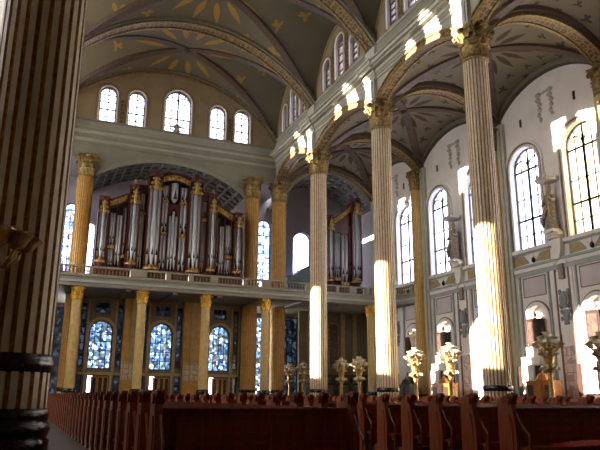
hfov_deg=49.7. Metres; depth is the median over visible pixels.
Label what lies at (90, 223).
window
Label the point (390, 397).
pew
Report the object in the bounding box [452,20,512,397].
fluted column
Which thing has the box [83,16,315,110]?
trim
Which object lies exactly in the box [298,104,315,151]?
trim
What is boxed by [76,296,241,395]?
wall
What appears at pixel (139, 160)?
trim
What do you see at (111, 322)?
trim
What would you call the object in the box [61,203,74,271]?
window
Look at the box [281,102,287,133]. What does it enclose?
trim
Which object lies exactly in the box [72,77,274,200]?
wall
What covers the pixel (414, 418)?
pew
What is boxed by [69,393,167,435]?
pew
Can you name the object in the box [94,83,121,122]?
trim
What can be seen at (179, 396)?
pew
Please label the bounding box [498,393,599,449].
pew
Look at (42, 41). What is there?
fluted column
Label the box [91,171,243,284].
pipe organ
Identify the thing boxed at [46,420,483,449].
floor
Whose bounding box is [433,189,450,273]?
window
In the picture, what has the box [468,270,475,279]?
trim
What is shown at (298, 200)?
wall
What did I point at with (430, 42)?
trim
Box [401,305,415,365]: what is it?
trim
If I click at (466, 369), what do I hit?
trim
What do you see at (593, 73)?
pilaster
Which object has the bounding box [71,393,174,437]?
pew
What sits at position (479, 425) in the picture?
pew
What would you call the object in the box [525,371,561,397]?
confessional
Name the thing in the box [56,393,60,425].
pew
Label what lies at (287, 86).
trim
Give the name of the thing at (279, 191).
fluted column
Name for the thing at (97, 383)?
door
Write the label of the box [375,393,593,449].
pew
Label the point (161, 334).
window
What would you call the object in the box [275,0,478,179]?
wall
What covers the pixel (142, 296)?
column
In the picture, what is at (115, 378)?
window
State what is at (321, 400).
pew
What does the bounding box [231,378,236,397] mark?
window
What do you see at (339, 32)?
trim
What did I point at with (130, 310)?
pier
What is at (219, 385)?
door
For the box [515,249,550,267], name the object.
trim
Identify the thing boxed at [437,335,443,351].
painting
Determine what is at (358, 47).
trim
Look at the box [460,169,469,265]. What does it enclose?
trim
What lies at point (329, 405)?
pew
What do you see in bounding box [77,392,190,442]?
pew
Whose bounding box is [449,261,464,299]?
bracket
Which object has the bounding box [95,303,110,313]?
window
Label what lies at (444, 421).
pew
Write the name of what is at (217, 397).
pew
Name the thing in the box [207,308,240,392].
trim
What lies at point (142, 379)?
window
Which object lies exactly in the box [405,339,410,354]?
painting
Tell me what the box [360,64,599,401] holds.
wall
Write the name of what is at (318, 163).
fluted column
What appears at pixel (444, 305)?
trim
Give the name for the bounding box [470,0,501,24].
trim
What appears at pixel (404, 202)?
trim
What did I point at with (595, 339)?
lamp
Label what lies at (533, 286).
trim
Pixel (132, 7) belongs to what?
trim
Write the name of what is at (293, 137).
trim
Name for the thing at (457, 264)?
shelf
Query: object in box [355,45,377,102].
trim
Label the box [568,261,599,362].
trim
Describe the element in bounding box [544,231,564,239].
shelf
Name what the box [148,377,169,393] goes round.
door
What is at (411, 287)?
balustrade
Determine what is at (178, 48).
trim
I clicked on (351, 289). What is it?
balustrade
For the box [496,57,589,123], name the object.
trim
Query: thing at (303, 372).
lamp
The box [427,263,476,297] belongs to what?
trim
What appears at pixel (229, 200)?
ceiling
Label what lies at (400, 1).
trim
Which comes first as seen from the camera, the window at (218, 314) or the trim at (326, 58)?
the trim at (326, 58)
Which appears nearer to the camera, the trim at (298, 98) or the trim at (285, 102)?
the trim at (298, 98)
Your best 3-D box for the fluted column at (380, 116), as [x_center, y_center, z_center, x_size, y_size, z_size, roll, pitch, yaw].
[7.662,2.129,59.058,2.970,28.700,2.970,12,-19,-38]
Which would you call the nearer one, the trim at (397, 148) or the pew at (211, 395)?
the pew at (211, 395)
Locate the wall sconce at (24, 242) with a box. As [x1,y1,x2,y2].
[0,225,42,269]
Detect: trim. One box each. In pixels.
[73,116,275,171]
[76,299,119,391]
[78,73,274,146]
[79,35,311,134]
[79,68,276,143]
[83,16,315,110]
[84,0,370,108]
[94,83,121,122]
[94,157,244,197]
[124,88,149,126]
[142,303,184,393]
[160,88,194,134]
[206,103,228,139]
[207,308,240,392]
[232,108,252,143]
[268,110,307,166]
[276,86,297,135]
[276,147,307,180]
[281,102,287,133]
[286,145,402,188]
[287,165,372,200]
[289,89,296,125]
[298,98,305,116]
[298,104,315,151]
[307,311,357,394]
[309,54,366,132]
[314,25,347,96]
[315,100,366,150]
[316,0,376,54]
[322,56,331,93]
[325,100,465,161]
[326,132,423,169]
[334,30,345,81]
[344,0,368,50]
[348,34,359,68]
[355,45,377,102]
[367,0,453,78]
[369,158,403,201]
[374,0,401,35]
[377,28,455,100]
[384,0,398,31]
[389,40,588,117]
[390,81,500,126]
[392,174,397,196]
[393,200,410,284]
[396,281,413,289]
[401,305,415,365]
[402,0,404,14]
[419,117,465,166]
[426,183,453,275]
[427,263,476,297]
[431,275,454,288]
[431,293,462,399]
[447,0,470,28]
[447,139,459,168]
[457,290,472,395]
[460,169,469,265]
[467,289,481,398]
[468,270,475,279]
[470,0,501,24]
[487,0,524,22]
[487,4,599,66]
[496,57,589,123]
[506,140,549,251]
[510,227,599,278]
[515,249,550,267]
[516,270,564,396]
[535,86,553,122]
[553,267,578,398]
[556,113,599,236]
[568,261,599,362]
[569,236,599,253]
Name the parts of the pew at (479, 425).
panel, seat, backrest, rail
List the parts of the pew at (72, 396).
panel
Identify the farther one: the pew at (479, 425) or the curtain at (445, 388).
the curtain at (445, 388)
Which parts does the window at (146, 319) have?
pane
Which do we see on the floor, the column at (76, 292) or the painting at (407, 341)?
the column at (76, 292)
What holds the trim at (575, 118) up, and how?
attached to the wall at (566, 79)
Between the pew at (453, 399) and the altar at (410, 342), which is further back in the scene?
the altar at (410, 342)
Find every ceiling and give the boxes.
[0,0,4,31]
[70,155,270,200]
[80,0,380,134]
[93,163,243,211]
[266,174,369,214]
[288,0,599,183]
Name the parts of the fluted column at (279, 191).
ring moulding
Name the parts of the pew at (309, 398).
panel, panel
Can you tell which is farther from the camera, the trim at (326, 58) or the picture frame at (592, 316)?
the trim at (326, 58)
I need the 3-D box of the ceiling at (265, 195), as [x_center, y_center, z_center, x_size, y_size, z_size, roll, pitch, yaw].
[-23.732,-6.799,81.530,44.250,0.300,7.500,7,-16,-22]
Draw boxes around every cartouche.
[397,321,399,345]
[459,308,467,337]
[558,288,571,324]
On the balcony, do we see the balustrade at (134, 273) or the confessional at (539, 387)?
the balustrade at (134, 273)
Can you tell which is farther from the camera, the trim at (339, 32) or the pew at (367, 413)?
the trim at (339, 32)
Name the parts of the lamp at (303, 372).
lamp shade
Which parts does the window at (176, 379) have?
pane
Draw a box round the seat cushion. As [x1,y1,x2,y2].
[554,440,599,446]
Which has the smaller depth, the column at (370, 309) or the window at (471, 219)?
the window at (471, 219)
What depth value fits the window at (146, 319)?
75.48 m
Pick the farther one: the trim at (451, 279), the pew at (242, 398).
the trim at (451, 279)
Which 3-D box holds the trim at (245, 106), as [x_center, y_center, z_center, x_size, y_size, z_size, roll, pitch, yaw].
[-16.154,-16.003,83.078,28.100,8.220,1.700,7,-16,-22]
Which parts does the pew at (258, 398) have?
panel, rail, panel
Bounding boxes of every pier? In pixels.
[118,298,136,393]
[180,302,201,394]
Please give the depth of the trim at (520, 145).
63.32 m
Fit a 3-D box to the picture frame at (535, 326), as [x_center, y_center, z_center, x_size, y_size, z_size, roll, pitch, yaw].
[21.545,9.841,59.024,0.950,2.550,1.480,7,-16,-22]
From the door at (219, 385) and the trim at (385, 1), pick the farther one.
the door at (219, 385)
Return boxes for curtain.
[433,387,436,395]
[444,387,447,395]
[527,385,533,396]
[544,385,548,396]
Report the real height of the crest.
1.300 m
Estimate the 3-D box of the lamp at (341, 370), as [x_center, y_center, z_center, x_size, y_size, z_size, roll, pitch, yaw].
[4.511,17.104,70.091,2.094,5.380,2.127,-7,-17,26]
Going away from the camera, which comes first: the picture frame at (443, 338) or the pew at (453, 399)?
the pew at (453, 399)
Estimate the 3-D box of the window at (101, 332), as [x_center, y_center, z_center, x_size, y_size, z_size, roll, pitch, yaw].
[-22.641,13.541,73.351,2.640,5.440,0.160,7,-16,-22]
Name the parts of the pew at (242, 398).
panel, panel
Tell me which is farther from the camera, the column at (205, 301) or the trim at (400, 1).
the column at (205, 301)
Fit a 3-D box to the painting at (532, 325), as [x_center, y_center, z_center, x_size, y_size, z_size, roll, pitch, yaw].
[21.130,9.842,58.841,0.050,2.050,1.040,7,-16,-22]
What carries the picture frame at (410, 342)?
on the altar at (410, 342)
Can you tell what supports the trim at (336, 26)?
attached to the wall at (450, 22)
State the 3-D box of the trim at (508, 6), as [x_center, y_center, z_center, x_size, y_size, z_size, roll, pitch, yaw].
[22.854,-17.757,46.942,13.812,4.390,14.870,7,-16,-22]
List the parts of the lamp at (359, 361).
lamp shade, stem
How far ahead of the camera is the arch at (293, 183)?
91.08 m
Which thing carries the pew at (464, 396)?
on the floor
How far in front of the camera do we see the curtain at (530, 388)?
54.74 m
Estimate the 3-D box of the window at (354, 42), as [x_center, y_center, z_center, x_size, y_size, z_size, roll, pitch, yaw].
[6.069,-18.675,68.127,0.160,3.590,1.740,7,-16,-22]
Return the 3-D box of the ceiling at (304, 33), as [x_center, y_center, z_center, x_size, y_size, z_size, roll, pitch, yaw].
[-8.153,-21.013,65.025,28.100,7.898,40.740,7,-16,-22]
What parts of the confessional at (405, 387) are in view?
door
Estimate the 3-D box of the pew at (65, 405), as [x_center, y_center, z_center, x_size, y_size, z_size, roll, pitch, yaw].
[-6.952,6.747,23.411,2.950,1.290,0.600,7,-16,-22]
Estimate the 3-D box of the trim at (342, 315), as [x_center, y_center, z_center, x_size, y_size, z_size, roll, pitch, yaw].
[4.278,17.559,84.900,7.200,12.100,0.120,7,-16,-22]
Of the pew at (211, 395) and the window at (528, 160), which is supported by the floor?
the pew at (211, 395)
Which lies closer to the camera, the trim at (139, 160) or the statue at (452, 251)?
the statue at (452, 251)
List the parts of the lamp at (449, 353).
lamp shade, lamp shade, stem, lamp shade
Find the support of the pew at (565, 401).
on the floor
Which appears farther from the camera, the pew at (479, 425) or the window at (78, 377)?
the window at (78, 377)
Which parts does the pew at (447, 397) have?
panel, rail, panel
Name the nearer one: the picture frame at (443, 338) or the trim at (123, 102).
the picture frame at (443, 338)
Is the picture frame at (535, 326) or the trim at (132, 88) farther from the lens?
the trim at (132, 88)
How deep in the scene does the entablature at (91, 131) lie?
81.12 m
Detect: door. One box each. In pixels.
[85,376,108,391]
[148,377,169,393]
[208,378,227,396]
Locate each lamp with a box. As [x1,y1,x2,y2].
[284,363,295,395]
[295,362,309,392]
[332,358,349,394]
[350,356,368,394]
[403,347,426,399]
[437,343,462,398]
[531,331,564,396]
[584,332,599,371]
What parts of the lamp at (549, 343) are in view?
lamp shade, lamp shade, lamp shade, lamp shade, stem, lamp shade, lamp shade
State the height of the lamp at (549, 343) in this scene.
5.380 m
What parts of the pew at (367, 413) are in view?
panel, backrest, seat, rail, panel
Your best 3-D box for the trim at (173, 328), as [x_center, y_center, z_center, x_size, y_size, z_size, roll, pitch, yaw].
[-16.166,15.034,75.312,5.110,11.800,0.300,7,-16,-22]
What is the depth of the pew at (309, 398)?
18.02 m
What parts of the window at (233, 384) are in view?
pane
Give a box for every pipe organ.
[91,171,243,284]
[327,198,362,293]
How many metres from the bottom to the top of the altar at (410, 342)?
8.950 m
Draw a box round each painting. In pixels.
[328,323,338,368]
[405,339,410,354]
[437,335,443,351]
[528,321,537,344]
[586,313,598,338]
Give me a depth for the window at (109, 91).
79.86 m
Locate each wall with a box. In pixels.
[57,176,340,391]
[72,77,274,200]
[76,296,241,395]
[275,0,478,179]
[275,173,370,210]
[298,311,367,396]
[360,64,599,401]
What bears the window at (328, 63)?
in the wall at (450, 22)
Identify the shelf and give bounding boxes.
[449,261,464,267]
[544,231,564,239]
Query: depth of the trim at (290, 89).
83.24 m
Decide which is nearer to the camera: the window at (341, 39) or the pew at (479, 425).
the pew at (479, 425)
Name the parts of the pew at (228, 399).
panel, rail, panel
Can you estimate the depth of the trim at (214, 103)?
84.86 m
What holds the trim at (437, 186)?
attached to the wall at (566, 79)
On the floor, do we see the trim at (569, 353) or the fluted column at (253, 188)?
the fluted column at (253, 188)
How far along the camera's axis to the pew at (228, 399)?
13.85 m
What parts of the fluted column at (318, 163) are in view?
ring moulding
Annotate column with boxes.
[0,0,87,449]
[56,151,100,392]
[61,285,85,392]
[129,290,149,392]
[196,294,212,397]
[239,175,263,395]
[258,298,271,397]
[268,179,290,393]
[305,148,331,398]
[364,97,398,396]
[364,305,376,395]
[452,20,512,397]
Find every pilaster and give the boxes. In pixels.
[405,167,433,397]
[493,124,521,396]
[585,63,599,149]
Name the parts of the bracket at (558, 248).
carved panel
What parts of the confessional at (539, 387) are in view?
door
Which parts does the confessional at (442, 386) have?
door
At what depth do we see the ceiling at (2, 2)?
54.20 m
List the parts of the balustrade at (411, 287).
rail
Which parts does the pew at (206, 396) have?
panel, rail, panel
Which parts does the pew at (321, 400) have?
panel, rail, panel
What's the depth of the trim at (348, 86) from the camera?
69.17 m
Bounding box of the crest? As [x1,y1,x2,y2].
[170,123,183,132]
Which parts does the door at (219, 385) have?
panel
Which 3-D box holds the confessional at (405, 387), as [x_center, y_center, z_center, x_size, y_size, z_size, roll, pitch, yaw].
[11.973,18.884,72.951,1.240,3.500,3.120,7,-16,-22]
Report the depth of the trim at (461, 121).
76.49 m
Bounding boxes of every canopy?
[442,212,460,221]
[534,172,557,184]
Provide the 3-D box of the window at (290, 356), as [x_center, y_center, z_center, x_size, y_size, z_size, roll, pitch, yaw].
[-1.482,18.387,89.289,2.340,10.920,0.160,7,-16,-22]
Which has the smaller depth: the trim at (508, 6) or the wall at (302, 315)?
the trim at (508, 6)
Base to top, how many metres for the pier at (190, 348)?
12.300 m
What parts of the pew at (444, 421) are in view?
panel, backrest, seat, rail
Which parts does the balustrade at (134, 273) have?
rail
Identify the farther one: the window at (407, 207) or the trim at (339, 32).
the window at (407, 207)
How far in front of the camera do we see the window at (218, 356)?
78.55 m
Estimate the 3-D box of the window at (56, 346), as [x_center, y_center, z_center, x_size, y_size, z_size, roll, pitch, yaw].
[-29.670,15.223,77.676,1.840,10.720,0.160,7,-16,-22]
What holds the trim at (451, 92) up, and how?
attached to the ceiling at (511, 68)
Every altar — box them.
[398,332,415,383]
[429,326,454,394]
[518,312,553,398]
[576,302,599,398]
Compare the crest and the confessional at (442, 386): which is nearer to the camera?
the confessional at (442, 386)
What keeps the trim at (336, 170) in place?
attached to the arch at (293, 183)
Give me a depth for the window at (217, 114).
85.18 m
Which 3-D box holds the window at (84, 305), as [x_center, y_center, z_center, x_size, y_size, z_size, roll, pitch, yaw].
[-24.520,12.317,72.843,0.720,7.120,0.160,7,-16,-22]
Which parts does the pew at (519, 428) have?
panel, rail, backrest, seat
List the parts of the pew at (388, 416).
panel, rail, seat, backrest, panel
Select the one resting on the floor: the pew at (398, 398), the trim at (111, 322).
the pew at (398, 398)
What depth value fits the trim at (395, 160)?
85.89 m
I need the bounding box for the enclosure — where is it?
[285,265,309,289]
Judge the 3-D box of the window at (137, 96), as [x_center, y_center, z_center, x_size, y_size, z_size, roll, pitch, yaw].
[-20.489,-14.312,81.113,2.040,4.890,0.160,7,-16,-22]
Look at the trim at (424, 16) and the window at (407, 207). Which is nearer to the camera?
the trim at (424, 16)
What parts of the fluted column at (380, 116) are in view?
ring moulding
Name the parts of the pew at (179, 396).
panel, panel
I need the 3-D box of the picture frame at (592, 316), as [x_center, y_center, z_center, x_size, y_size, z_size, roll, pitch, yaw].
[24.254,8.229,52.886,0.950,2.550,1.480,7,-16,-22]
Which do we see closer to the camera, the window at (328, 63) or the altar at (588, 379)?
the altar at (588, 379)
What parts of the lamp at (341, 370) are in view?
lamp shade, stem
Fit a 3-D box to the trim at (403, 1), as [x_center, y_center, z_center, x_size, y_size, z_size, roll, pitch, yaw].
[9.917,-22.000,58.377,0.100,5.820,2.840,7,-16,-22]
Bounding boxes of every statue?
[446,222,462,262]
[541,182,562,233]
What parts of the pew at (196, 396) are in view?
panel, panel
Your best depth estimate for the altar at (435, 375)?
71.10 m
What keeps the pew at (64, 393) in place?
on the floor
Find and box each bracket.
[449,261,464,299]
[544,231,567,278]
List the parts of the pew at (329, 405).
rail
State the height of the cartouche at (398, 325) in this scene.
3.107 m
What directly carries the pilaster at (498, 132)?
on the floor
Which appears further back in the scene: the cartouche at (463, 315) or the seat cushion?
the cartouche at (463, 315)
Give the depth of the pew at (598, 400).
25.37 m
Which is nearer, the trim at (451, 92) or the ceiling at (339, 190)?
the trim at (451, 92)
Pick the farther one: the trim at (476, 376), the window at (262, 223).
the window at (262, 223)
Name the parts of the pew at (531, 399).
panel, panel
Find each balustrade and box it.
[60,263,286,288]
[287,281,368,294]
[369,284,413,295]
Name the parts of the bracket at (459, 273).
carved panel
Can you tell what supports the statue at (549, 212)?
on the bracket at (558, 248)
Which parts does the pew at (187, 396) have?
panel, panel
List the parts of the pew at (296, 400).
panel, rail, panel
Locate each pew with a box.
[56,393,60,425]
[57,393,61,426]
[59,393,63,428]
[60,393,65,429]
[62,393,67,430]
[64,393,70,432]
[66,393,72,433]
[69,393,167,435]
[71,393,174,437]
[74,392,182,439]
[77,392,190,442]
[80,392,199,444]
[84,392,209,447]
[89,392,220,449]
[94,391,232,449]
[99,391,247,449]
[106,391,263,449]
[114,391,281,449]
[123,390,303,449]
[134,390,328,449]
[147,389,363,449]
[208,394,339,402]
[232,394,374,403]
[246,394,401,403]
[266,394,432,404]
[280,394,449,405]
[302,395,466,406]
[304,394,488,434]
[327,396,477,437]
[336,394,536,440]
[357,394,563,449]
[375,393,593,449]
[389,396,492,401]
[399,393,599,449]
[428,393,599,449]
[450,396,458,402]
[460,393,599,449]
[488,396,599,403]
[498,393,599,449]
[517,396,536,403]
[537,396,599,403]
[562,396,579,404]
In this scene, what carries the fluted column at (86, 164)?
on the floor
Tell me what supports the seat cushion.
on the pew at (519, 428)
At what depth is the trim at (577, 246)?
55.53 m
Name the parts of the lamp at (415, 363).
lamp shade, lamp shade, stem, lamp shade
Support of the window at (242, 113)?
in the wall at (86, 103)
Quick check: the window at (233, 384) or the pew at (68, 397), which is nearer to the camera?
the pew at (68, 397)
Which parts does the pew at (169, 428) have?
panel, backrest, rail, panel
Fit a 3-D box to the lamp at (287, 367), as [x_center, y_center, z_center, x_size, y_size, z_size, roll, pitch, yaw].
[-1.304,20.046,81.313,2.127,5.380,2.094,-3,-15,14]
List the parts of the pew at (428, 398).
panel, panel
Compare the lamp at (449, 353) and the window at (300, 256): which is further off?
the window at (300, 256)
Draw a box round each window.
[48,307,63,393]
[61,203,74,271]
[75,375,80,392]
[77,303,87,366]
[86,223,95,270]
[86,321,112,368]
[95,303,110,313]
[98,87,116,121]
[112,376,118,392]
[114,305,124,367]
[127,93,144,126]
[141,376,143,389]
[142,306,148,367]
[148,324,171,369]
[156,306,169,316]
[164,92,190,133]
[173,377,178,394]
[174,308,182,368]
[208,326,228,371]
[210,107,224,139]
[213,310,226,319]
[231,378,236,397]
[232,312,238,369]
[235,112,248,143]
[255,318,260,394]
[257,220,269,285]
[284,318,296,397]
[293,93,294,120]
[293,233,309,270]
[327,63,329,87]
[339,35,343,75]
[353,40,356,61]
[390,0,396,24]
[400,206,412,283]
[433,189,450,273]
[469,185,474,262]
[514,148,542,249]
[566,121,599,233]
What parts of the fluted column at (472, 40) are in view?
ring moulding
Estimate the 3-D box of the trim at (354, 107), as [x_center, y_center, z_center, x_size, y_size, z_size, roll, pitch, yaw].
[4.682,-11.028,69.215,1.200,2.390,12.400,7,-16,-22]
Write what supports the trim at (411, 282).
attached to the wall at (566, 79)
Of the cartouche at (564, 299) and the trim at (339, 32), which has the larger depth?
the trim at (339, 32)
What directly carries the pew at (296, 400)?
on the floor
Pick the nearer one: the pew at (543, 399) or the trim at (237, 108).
the pew at (543, 399)
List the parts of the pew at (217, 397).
panel, panel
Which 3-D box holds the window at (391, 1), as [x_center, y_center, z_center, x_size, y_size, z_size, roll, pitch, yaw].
[9.076,-20.465,61.313,0.160,3.590,1.740,7,-16,-22]
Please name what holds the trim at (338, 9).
attached to the wall at (450, 22)
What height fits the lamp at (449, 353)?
5.380 m
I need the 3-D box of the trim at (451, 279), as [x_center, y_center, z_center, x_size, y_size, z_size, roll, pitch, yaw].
[16.112,6.519,73.530,0.400,1.050,4.600,7,-16,-22]
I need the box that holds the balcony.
[57,272,414,317]
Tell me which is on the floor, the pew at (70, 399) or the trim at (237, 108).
the pew at (70, 399)
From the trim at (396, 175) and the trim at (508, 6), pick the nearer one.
the trim at (508, 6)
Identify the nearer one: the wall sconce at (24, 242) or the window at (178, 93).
the wall sconce at (24, 242)
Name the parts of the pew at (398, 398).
panel, panel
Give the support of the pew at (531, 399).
on the floor
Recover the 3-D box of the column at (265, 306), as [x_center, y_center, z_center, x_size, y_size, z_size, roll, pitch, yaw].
[-3.994,14.417,73.371,1.504,12.150,1.504,12,-19,-38]
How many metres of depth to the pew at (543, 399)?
22.36 m
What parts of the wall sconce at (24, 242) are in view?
arm, lamp shade, arm, lamp shade, lamp shade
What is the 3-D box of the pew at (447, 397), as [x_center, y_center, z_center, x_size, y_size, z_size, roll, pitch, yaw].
[2.208,6.117,20.813,6.170,1.291,0.870,7,-16,-22]
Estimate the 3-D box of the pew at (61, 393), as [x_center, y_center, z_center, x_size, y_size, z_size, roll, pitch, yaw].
[-8.154,7.462,26.132,2.950,1.290,0.600,7,-16,-22]
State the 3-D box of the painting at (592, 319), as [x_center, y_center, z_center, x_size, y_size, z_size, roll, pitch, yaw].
[23.840,8.229,52.703,0.050,2.050,1.040,7,-16,-22]
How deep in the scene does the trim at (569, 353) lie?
55.70 m
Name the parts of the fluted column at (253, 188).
ring moulding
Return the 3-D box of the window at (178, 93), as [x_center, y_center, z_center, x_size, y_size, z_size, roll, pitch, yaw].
[-15.704,-14.291,83.220,3.420,5.990,0.160,7,-16,-22]
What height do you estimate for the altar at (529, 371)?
8.950 m
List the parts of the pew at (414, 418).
panel, seat, backrest, rail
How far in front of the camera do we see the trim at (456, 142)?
74.30 m
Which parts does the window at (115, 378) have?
pane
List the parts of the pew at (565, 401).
panel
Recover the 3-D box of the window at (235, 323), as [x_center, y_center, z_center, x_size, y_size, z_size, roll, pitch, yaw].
[-8.012,14.227,79.629,0.720,7.120,0.160,7,-16,-22]
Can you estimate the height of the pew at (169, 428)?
1.291 m
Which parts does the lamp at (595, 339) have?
lamp shade, lamp shade, lamp shade, lamp shade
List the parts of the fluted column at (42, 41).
ring moulding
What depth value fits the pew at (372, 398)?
26.48 m
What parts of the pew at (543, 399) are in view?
panel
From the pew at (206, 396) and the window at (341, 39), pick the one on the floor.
the pew at (206, 396)
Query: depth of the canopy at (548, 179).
58.69 m
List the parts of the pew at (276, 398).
panel, rail, panel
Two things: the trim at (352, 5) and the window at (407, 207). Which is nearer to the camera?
the trim at (352, 5)
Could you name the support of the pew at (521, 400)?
on the floor
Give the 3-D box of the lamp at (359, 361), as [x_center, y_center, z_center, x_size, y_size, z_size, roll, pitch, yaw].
[6.240,16.445,67.570,2.133,5.380,2.164,7,-16,-22]
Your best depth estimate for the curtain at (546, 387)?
53.06 m
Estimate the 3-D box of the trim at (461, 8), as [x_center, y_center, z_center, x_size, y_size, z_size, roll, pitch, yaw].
[12.128,-17.922,50.266,1.300,5.600,2.700,7,-16,-22]
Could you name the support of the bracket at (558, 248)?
attached to the wall at (566, 79)
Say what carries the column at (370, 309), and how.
on the floor
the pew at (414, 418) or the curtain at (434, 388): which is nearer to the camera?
the pew at (414, 418)
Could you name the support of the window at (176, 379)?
in the wall at (113, 301)
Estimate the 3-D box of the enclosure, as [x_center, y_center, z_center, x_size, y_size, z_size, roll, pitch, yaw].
[0.166,7.826,88.716,4.850,6.180,1.550,7,-16,-22]
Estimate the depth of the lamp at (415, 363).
55.08 m
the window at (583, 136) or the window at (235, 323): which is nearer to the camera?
the window at (583, 136)
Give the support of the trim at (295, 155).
attached to the wall at (450, 22)
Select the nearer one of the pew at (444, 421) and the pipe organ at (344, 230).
the pew at (444, 421)
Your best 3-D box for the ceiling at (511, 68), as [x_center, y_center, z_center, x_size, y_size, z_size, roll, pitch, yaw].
[14.854,-12.894,65.033,13.150,3.899,55.000,7,-16,-22]
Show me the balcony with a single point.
(292, 301)
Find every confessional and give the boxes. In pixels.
[399,377,413,395]
[431,375,457,396]
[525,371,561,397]
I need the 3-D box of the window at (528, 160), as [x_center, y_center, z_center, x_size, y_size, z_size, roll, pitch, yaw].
[22.339,-2.640,62.654,0.160,10.090,3.840,7,-16,-22]
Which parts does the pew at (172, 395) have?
panel, panel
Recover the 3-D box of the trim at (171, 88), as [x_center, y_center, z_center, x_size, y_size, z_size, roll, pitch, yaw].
[-15.543,-14.425,82.866,4.260,6.830,0.120,7,-16,-22]
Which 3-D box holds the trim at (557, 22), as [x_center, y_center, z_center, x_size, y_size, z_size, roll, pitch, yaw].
[20.050,-15.593,53.152,13.150,4.520,1.900,7,-16,-22]
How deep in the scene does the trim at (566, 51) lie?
61.19 m
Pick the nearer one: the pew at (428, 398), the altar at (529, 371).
the pew at (428, 398)
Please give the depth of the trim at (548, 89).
61.60 m
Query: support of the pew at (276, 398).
on the floor
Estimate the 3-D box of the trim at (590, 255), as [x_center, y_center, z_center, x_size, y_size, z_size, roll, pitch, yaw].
[23.001,2.591,57.693,0.420,2.600,12.460,7,-16,-22]
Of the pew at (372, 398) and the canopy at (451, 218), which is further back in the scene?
the canopy at (451, 218)
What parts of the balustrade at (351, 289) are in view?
rail, rail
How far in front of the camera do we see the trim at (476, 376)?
67.17 m
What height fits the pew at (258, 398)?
1.291 m
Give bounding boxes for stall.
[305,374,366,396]
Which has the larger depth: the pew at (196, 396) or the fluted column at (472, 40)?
the fluted column at (472, 40)
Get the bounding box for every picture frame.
[404,337,415,354]
[436,332,450,355]
[526,318,544,346]
[584,309,599,340]
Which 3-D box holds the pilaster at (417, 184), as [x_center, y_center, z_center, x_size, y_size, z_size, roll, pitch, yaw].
[14.108,6.952,76.669,2.236,28.500,2.700,7,-16,-22]
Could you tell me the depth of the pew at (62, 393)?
24.64 m
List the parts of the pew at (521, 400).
panel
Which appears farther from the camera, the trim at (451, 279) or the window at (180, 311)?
the window at (180, 311)
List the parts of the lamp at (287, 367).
stem, lamp shade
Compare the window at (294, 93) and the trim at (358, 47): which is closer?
the trim at (358, 47)

